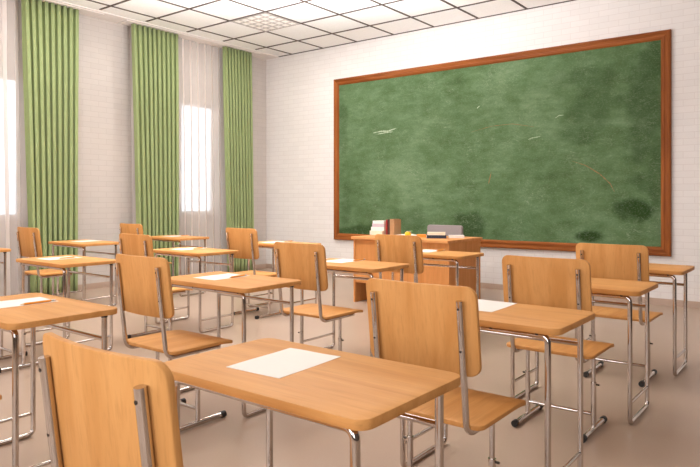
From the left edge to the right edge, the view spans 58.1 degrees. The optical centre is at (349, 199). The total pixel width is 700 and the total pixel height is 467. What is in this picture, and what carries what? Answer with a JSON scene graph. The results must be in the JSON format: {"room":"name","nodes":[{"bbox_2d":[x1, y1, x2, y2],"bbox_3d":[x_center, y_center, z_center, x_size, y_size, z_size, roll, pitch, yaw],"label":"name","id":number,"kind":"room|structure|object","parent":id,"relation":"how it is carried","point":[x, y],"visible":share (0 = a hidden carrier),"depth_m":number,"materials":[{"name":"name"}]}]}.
{"room":"classroom","nodes":[
{"label":"classroom","id":0,"kind":"room"},
{"bbox_2d":[78,14,265,284],"bbox_3d":[-4.783,-0.633,7.069,0.200,3.697,10.519,0,0,38],"label":"wall","id":1,"kind":"structure","parent":0,"point":[104,88],"depth_m":8.75,"materials":[{"name":"white paint"}]},
{"bbox_2d":[42,0,103,17],"bbox_3d":[-4.250,-2.463,7.320,0.235,0.013,2.894,0,0,38],"label":"track","id":2,"kind":"object","parent":1,"relation":"attached to","point":[94,14],"visible":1,"depth_m":8.23,"materials":[{"name":"white paint"}]},
{"bbox_2d":[0,0,29,295],"bbox_3d":[-4.549,-0.635,7.088,0.080,3.641,2.037,0,0,38],"label":"sheer curtain","id":3,"kind":"object","parent":2,"relation":"hanging from","point":[13,184],"visible":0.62,"depth_m":7.66,"materials":[{"name":"white fabric"}]},
{"bbox_2d":[21,0,78,294],"bbox_3d":[-3.750,-0.630,7.907,0.119,3.651,0.722,0,0,38],"label":"curtain","id":4,"kind":"object","parent":2,"relation":"hanging from","point":[50,31],"visible":0.91,"depth_m":7.89,"materials":[{"name":"green fabric"}]},
{"bbox_2d":[51,0,277,59],"bbox_3d":[-4.578,-2.477,6.909,0.320,0.014,10.519,0,0,38],"label":"trim","id":5,"kind":"structure","parent":1,"relation":"attached to","point":[109,17],"depth_m":8.81,"materials":[{"name":"white paint"}]},
{"bbox_2d":[78,264,265,289],"bbox_3d":[-4.697,1.179,7.002,0.018,0.073,10.519,0,0,38],"label":"baseboard","id":6,"kind":"structure","parent":1,"relation":"attached to","point":[259,266],"depth_m":8.65,"materials":[{"name":"beige wood"}]},
{"bbox_2d":[117,20,260,55],"bbox_3d":[-2.379,-2.463,9.736,0.235,0.013,2.544,0,0,38],"label":"track","id":7,"kind":"object","parent":1,"relation":"attached to","point":[125,22],"visible":0.78,"depth_m":9.64,"materials":[{"name":"white paint"}]},
{"bbox_2d":[131,23,178,276],"bbox_3d":[-2.810,-0.630,9.120,0.106,3.651,0.789,0,0,38],"label":"curtain","id":8,"kind":"object","parent":7,"relation":"hanging from","point":[155,55],"visible":0.79,"depth_m":9.09,"materials":[{"name":"green fabric"}]},
{"bbox_2d":[130,26,226,274],"bbox_3d":[-2.546,-0.635,9.671,0.072,3.641,1.874,0,0,37],"label":"sheer curtain","id":9,"kind":"object","parent":7,"relation":"hanging from","point":[202,191],"visible":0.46,"depth_m":9.95,"materials":[{"name":"white fabric"}]},
{"bbox_2d":[223,46,253,271],"bbox_3d":[-1.832,-0.630,10.377,0.106,3.651,0.652,0,0,38],"label":"curtain","id":10,"kind":"object","parent":7,"relation":"hanging from","point":[237,64],"visible":0.82,"depth_m":10.34,"materials":[{"name":"green fabric"}]},
{"bbox_2d":[59,0,568,55],"bbox_3d":[-0.510,-2.532,3.759,11.010,0.100,10.919,0,0,38],"label":"ceiling","id":11,"kind":"structure","parent":0,"point":[226,9],"depth_m":8.47,"materials":[{"name":"tile"}]},
{"bbox_2d":[231,12,299,31],"bbox_3d":[-1.182,-2.473,8.821,0.680,0.014,0.680,0,0,38],"label":"recessed light","id":12,"kind":"object","parent":11,"relation":"in","point":[265,22],"visible":1,"depth_m":8.81,"materials":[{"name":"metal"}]},
{"bbox_2d":[87,0,574,56],"bbox_3d":[-0.474,-2.479,3.731,10.520,0.009,10.519,0,0,38],"label":"grid","id":13,"kind":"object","parent":11,"relation":"attached to","point":[303,1],"depth_m":8.54,"materials":[{"name":"brown metal"}]},
{"bbox_2d":[0,268,699,466],"bbox_3d":[-0.510,1.265,3.759,11.010,0.100,10.919,0,0,38],"label":"floor","id":14,"kind":"structure","parent":0,"point":[667,434],"depth_m":3.73,"materials":[{"name":"beige plastic"}]},
{"bbox_2d":[0,248,10,295],"bbox_3d":[-3.759,0.851,6.219,0.778,0.728,0.478,0,0,38],"label":"student desk","id":15,"kind":"object","parent":14,"relation":"on","point":[4,250],"visible":0.46,"depth_m":6.16,"materials":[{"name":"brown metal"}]},
{"bbox_2d":[0,329,38,372],"bbox_3d":[-2.500,0.755,4.612,0.460,0.920,0.483,0,0,38],"label":"chair","id":16,"kind":"object","parent":14,"relation":"on","point":[23,354],"visible":0.25,"depth_m":4.52,"materials":[{"name":"silver metal"}]},
{"bbox_2d":[16,227,71,295],"bbox_3d":[-3.250,0.755,6.761,0.460,0.920,0.483,0,0,38],"label":"chair","id":17,"kind":"object","parent":14,"relation":"on","point":[28,239],"visible":0.62,"depth_m":6.59,"materials":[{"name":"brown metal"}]},
{"bbox_2d":[0,293,116,466],"bbox_3d":[-1.481,0.851,2.873,0.778,0.728,0.478,0,0,38],"label":"student desk","id":18,"kind":"object","parent":14,"relation":"on","point":[12,319],"visible":0.76,"depth_m":2.73,"materials":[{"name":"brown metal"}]},
{"bbox_2d":[0,297,56,307],"bbox_3d":[-1.559,0.486,2.959,0.204,0.001,0.286,0,0,41],"label":"paper sheet","id":19,"kind":"object","parent":18,"relation":"on","point":[9,303],"visible":0.88,"depth_m":2.99,"materials":[{"name":"white paper"}]},
{"bbox_2d":[20,299,55,304],"bbox_3d":[-1.456,0.481,2.942,0.009,0.010,0.166,0,0,38],"label":"pencil","id":20,"kind":"object","parent":19,"relation":"on","point":[50,300],"visible":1,"depth_m":2.94,"materials":[{"name":"orange paint"}]},
{"bbox_2d":[16,255,115,350],"bbox_3d":[-2.295,0.851,5.104,0.778,0.728,0.478,0,0,38],"label":"student desk","id":21,"kind":"object","parent":14,"relation":"on","point":[60,264],"visible":0.72,"depth_m":5.04,"materials":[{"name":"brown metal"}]},
{"bbox_2d":[38,256,82,259],"bbox_3d":[-2.396,0.486,5.195,0.204,0.001,0.286,0,0,36],"label":"paper sheet","id":22,"kind":"object","parent":21,"relation":"on","point":[51,258],"visible":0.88,"depth_m":5.16,"materials":[{"name":"white paper"}]},
{"bbox_2d":[48,239,118,305],"bbox_3d":[-3.040,0.851,7.205,0.778,0.728,0.478,0,0,38],"label":"student desk","id":23,"kind":"object","parent":14,"relation":"on","point":[66,243],"visible":0.66,"depth_m":7.08,"materials":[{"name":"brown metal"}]},
{"bbox_2d":[70,240,101,241],"bbox_3d":[-3.060,0.486,7.309,0.204,0.001,0.286,0,0,26],"label":"paper sheet","id":24,"kind":"object","parent":23,"relation":"on","point":[84,240],"visible":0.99,"depth_m":7.24,"materials":[{"name":"white paper"}]},
{"bbox_2d":[38,332,182,466],"bbox_3d":[-0.384,0.755,1.443,0.460,0.920,0.483,0,0,38],"label":"chair","id":25,"kind":"object","parent":14,"relation":"on","point":[103,408],"visible":1,"depth_m":1.23,"materials":[{"name":"brown wood"}]},
{"bbox_2d":[119,223,171,263],"bbox_3d":[-2.523,0.755,7.766,0.460,0.920,0.483,0,0,38],"label":"chair","id":26,"kind":"object","parent":14,"relation":"on","point":[124,228],"visible":0.2,"depth_m":7.55,"materials":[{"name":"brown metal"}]},
{"bbox_2d":[119,233,192,338],"bbox_3d":[-1.695,0.755,5.487,0.460,0.920,0.483,0,0,38],"label":"chair","id":27,"kind":"object","parent":14,"relation":"on","point":[129,244],"visible":0.3,"depth_m":5.33,"materials":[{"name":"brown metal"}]},
{"bbox_2d":[115,254,232,431],"bbox_3d":[-0.970,0.755,3.459,0.460,0.920,0.483,0,0,38],"label":"chair","id":28,"kind":"object","parent":14,"relation":"on","point":[144,286],"visible":0.86,"depth_m":3.31,"materials":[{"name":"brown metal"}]},
{"bbox_2d":[151,235,208,296],"bbox_3d":[-2.250,0.851,8.168,0.778,0.728,0.478,0,0,38],"label":"student desk","id":29,"kind":"object","parent":14,"relation":"on","point":[178,239],"visible":0.57,"depth_m":8.00,"materials":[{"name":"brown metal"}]},
{"bbox_2d":[153,247,237,332],"bbox_3d":[-1.499,0.851,6.050,0.778,0.728,0.478,0,0,38],"label":"student desk","id":30,"kind":"object","parent":14,"relation":"on","point":[194,253],"visible":0.88,"depth_m":5.98,"materials":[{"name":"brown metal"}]},
{"bbox_2d":[172,247,204,249],"bbox_3d":[-1.593,0.486,6.173,0.204,0.001,0.286,0,0,38],"label":"paper sheet","id":31,"kind":"object","parent":30,"relation":"on","point":[191,248],"visible":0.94,"depth_m":6.20,"materials":[{"name":"white paper"}]},
{"bbox_2d":[168,271,300,417],"bbox_3d":[-0.731,0.851,3.842,0.778,0.728,0.478,0,0,38],"label":"student desk","id":32,"kind":"object","parent":14,"relation":"on","point":[233,287],"visible":0.56,"depth_m":3.73,"materials":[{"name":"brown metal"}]},
{"bbox_2d":[194,273,248,279],"bbox_3d":[-0.805,0.486,3.950,0.204,0.001,0.286,0,0,38],"label":"paper sheet","id":33,"kind":"object","parent":32,"relation":"on","point":[220,276],"visible":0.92,"depth_m":3.95,"materials":[{"name":"white paper"}]},
{"bbox_2d":[226,228,280,318],"bbox_3d":[-0.992,0.755,6.599,0.460,0.920,0.483,0,0,38],"label":"chair","id":34,"kind":"object","parent":14,"relation":"on","point":[244,240],"visible":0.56,"depth_m":6.43,"materials":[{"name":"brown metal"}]},
{"bbox_2d":[248,241,320,306],"bbox_3d":[-0.755,0.851,7.011,0.778,0.728,0.478,0,0,38],"label":"student desk","id":35,"kind":"object","parent":14,"relation":"on","point":[261,245],"visible":0.25,"depth_m":7.05,"materials":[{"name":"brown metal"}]},
{"bbox_2d":[164,338,459,466],"bbox_3d":[-0.132,0.851,1.801,0.778,0.728,0.478,0,0,38],"label":"student desk","id":36,"kind":"object","parent":14,"relation":"on","point":[350,393],"visible":0.86,"depth_m":1.69,"materials":[{"name":"brown wood"}]},
{"bbox_2d":[227,348,340,377],"bbox_3d":[-0.194,0.486,1.884,0.204,0.001,0.286,0,0,35],"label":"paper sheet","id":37,"kind":"object","parent":36,"relation":"on","point":[289,361],"visible":1,"depth_m":1.87,"materials":[{"name":"white paper"}]},
{"bbox_2d":[274,242,362,350],"bbox_3d":[-0.224,0.755,4.414,0.460,0.920,0.483,0,0,38],"label":"chair","id":38,"kind":"object","parent":14,"relation":"on","point":[306,263],"visible":0.79,"depth_m":4.24,"materials":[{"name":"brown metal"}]},
{"bbox_2d":[300,258,408,356],"bbox_3d":[0.010,0.851,4.798,0.778,0.728,0.478,0,0,38],"label":"student desk","id":39,"kind":"object","parent":14,"relation":"on","point":[363,267],"visible":0.49,"depth_m":4.70,"materials":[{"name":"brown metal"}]},
{"bbox_2d":[326,259,360,262],"bbox_3d":[-0.061,0.486,4.968,0.204,0.001,0.286,0,0,37],"label":"paper sheet","id":40,"kind":"object","parent":39,"relation":"on","point":[337,260],"visible":0.93,"depth_m":4.99,"materials":[{"name":"white paper"}]},
{"bbox_2d":[375,234,423,282],"bbox_3d":[0.517,0.755,5.374,0.460,0.920,0.483,0,0,38],"label":"chair","id":41,"kind":"object","parent":14,"relation":"on","point":[407,249],"visible":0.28,"depth_m":5.16,"materials":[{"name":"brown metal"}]},
{"bbox_2d":[351,235,481,301],"bbox_3d":[0.772,0.828,7.358,1.290,0.775,0.820,0,0,38],"label":"desk","id":42,"kind":"object","parent":14,"relation":"on","point":[363,246],"visible":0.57,"depth_m":7.02,"materials":[{"name":"brown wood"}]},
{"bbox_2d":[370,230,385,234],"bbox_3d":[0.369,0.414,7.784,0.200,0.052,0.150,0,0,43],"label":"book","id":43,"kind":"object","parent":42,"relation":"on","point":[371,232],"visible":0.55,"depth_m":7.72,"materials":[{"name":"white paper"}]},
{"bbox_2d":[371,227,385,230],"bbox_3d":[0.378,0.365,7.777,0.190,0.046,0.140,0,0,35],"label":"book","id":44,"kind":"object","parent":43,"relation":"on","point":[372,228],"visible":0.79,"depth_m":7.71,"materials":[{"name":"white paper"}]},
{"bbox_2d":[372,223,385,226],"bbox_3d":[0.385,0.321,7.772,0.180,0.042,0.130,0,0,38],"label":"book","id":45,"kind":"object","parent":44,"relation":"on","point":[373,224],"visible":0.75,"depth_m":7.72,"materials":[{"name":"pink paper"}]},
{"bbox_2d":[373,220,385,223],"bbox_3d":[0.391,0.283,7.767,0.180,0.034,0.130,0,0,42],"label":"book","id":46,"kind":"object","parent":45,"relation":"on","point":[378,221],"visible":0.89,"depth_m":7.71,"materials":[{"name":"white paper"}]},
{"bbox_2d":[386,220,387,234],"bbox_3d":[0.484,0.345,7.695,0.012,0.190,0.140,0,0,38],"label":"book","id":47,"kind":"object","parent":42,"relation":"on","point":[386,220],"visible":0.32,"depth_m":7.64,"materials":[{"name":"red paper"}]},
{"bbox_2d":[388,219,389,234],"bbox_3d":[0.511,0.343,7.674,0.030,0.195,0.140,0,0,38],"label":"book","id":48,"kind":"object","parent":42,"relation":"on","point":[388,219],"visible":0.32,"depth_m":7.62,"materials":[{"name":"brown paper"}]},
{"bbox_2d":[390,219,392,234],"bbox_3d":[0.543,0.340,7.649,0.036,0.200,0.150,0,0,38],"label":"book","id":49,"kind":"object","parent":42,"relation":"on","point":[390,219],"visible":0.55,"depth_m":7.59,"materials":[{"name":"brown paper"}]},
{"bbox_2d":[392,219,400,234],"bbox_3d":[0.566,0.343,7.631,0.024,0.195,0.150,0,0,38],"label":"book","id":50,"kind":"object","parent":42,"relation":"on","point":[396,223],"visible":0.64,"depth_m":7.61,"materials":[{"name":"brown paper"}]},
{"bbox_2d":[417,234,425,237],"bbox_3d":[0.837,0.423,7.270,0.120,0.034,0.100,0,0,18],"label":"book","id":51,"kind":"object","parent":42,"relation":"on","point":[419,235],"visible":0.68,"depth_m":7.22,"materials":[{"name":"orange paper"}]},
{"bbox_2d":[426,234,445,237],"bbox_3d":[0.975,0.422,7.138,0.220,0.036,0.160,0,0,3],"label":"book","id":52,"kind":"object","parent":42,"relation":"on","point":[427,236],"visible":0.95,"depth_m":7.06,"materials":[{"name":"black paper"}]},
{"bbox_2d":[427,232,444,234],"bbox_3d":[0.979,0.389,7.135,0.200,0.030,0.150,0,0,9],"label":"book","id":53,"kind":"object","parent":52,"relation":"on","point":[428,233],"visible":1,"depth_m":7.07,"materials":[{"name":"beige paper"}]},
{"bbox_2d":[448,235,463,237],"bbox_3d":[1.209,0.425,7.171,0.170,0.030,0.110,0,0,3],"label":"book","id":54,"kind":"object","parent":42,"relation":"on","point":[450,236],"visible":0.98,"depth_m":7.12,"materials":[{"name":"white paper"}]},
{"bbox_2d":[392,249,483,298],"bbox_3d":[0.775,0.851,5.762,0.778,0.728,0.478,0,0,38],"label":"student desk","id":55,"kind":"object","parent":14,"relation":"on","point":[451,256],"visible":0.3,"depth_m":5.63,"materials":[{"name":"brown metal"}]},
{"bbox_2d":[423,249,443,251],"bbox_3d":[0.726,0.486,5.926,0.204,0.001,0.286,0,0,38],"label":"paper sheet","id":56,"kind":"object","parent":55,"relation":"on","point":[424,250],"visible":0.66,"depth_m":5.96,"materials":[{"name":"white paper"}]},
{"bbox_2d":[427,225,462,235],"bbox_3d":[1.086,0.772,7.875,0.574,0.884,0.604,0,0,38],"label":"office chair","id":57,"kind":"object","parent":14,"relation":"on","point":[448,229],"visible":0.13,"depth_m":7.98,"materials":[{"name":"grey fabric"}]},
{"bbox_2d":[366,278,525,466],"bbox_3d":[0.368,0.755,2.410,0.460,0.920,0.483,0,0,38],"label":"chair","id":58,"kind":"object","parent":14,"relation":"on","point":[435,326],"visible":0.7,"depth_m":2.23,"materials":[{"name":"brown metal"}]},
{"bbox_2d":[400,301,594,466],"bbox_3d":[0.617,0.851,2.776,0.778,0.728,0.478,0,0,38],"label":"student desk","id":59,"kind":"object","parent":14,"relation":"on","point":[526,321],"visible":0.55,"depth_m":2.59,"materials":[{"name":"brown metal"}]},
{"bbox_2d":[478,299,516,311],"bbox_3d":[0.613,0.486,2.886,0.204,0.001,0.286,0,0,37],"label":"paper sheet","id":60,"kind":"object","parent":59,"relation":"on","point":[483,305],"visible":0.67,"depth_m":2.88,"materials":[{"name":"white paper"}]},
{"bbox_2d":[502,255,613,442],"bbox_3d":[1.115,0.755,3.374,0.460,0.920,0.483,0,0,38],"label":"chair","id":61,"kind":"object","parent":14,"relation":"on","point":[540,281],"visible":0.72,"depth_m":3.23,"materials":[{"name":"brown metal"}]},
{"bbox_2d":[511,277,657,424],"bbox_3d":[1.356,0.851,3.731,0.778,0.728,0.478,0,0,38],"label":"student desk","id":62,"kind":"object","parent":14,"relation":"on","point":[600,287],"visible":0.64,"depth_m":3.57,"materials":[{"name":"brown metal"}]},
{"bbox_2d":[576,243,662,386],"bbox_3d":[1.842,0.755,4.310,0.460,0.920,0.483,0,0,38],"label":"chair","id":63,"kind":"object","parent":14,"relation":"on","point":[607,261],"visible":0.59,"depth_m":4.14,"materials":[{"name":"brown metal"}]},
{"bbox_2d":[575,263,694,375],"bbox_3d":[2.073,0.851,4.656,0.778,0.728,0.478,0,0,38],"label":"student desk","id":64,"kind":"object","parent":14,"relation":"on","point":[655,270],"visible":0.37,"depth_m":4.39,"materials":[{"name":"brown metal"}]},
{"bbox_2d":[266,0,699,301],"bbox_3d":[2.772,-0.633,7.996,11.010,3.697,0.200,0,0,38],"label":"wall","id":65,"kind":"structure","parent":0,"point":[300,86],"depth_m":8.84,"materials":[{"name":"white paint"}]},
{"bbox_2d":[266,264,699,308],"bbox_3d":[2.713,1.179,7.904,10.590,0.073,0.018,0,0,38],"label":"baseboard","id":66,"kind":"structure","parent":65,"relation":"attached to","point":[657,301],"depth_m":7.39,"materials":[{"name":"beige wood"}]},
{"bbox_2d":[334,29,671,256],"bbox_3d":[1.696,-0.639,8.668,4.937,2.582,0.052,0,0,38],"label":"chalkboard","id":67,"kind":"object","parent":65,"relation":"attached to","point":[556,148],"visible":0.98,"depth_m":8.23,"materials":[{"name":"green wood"}]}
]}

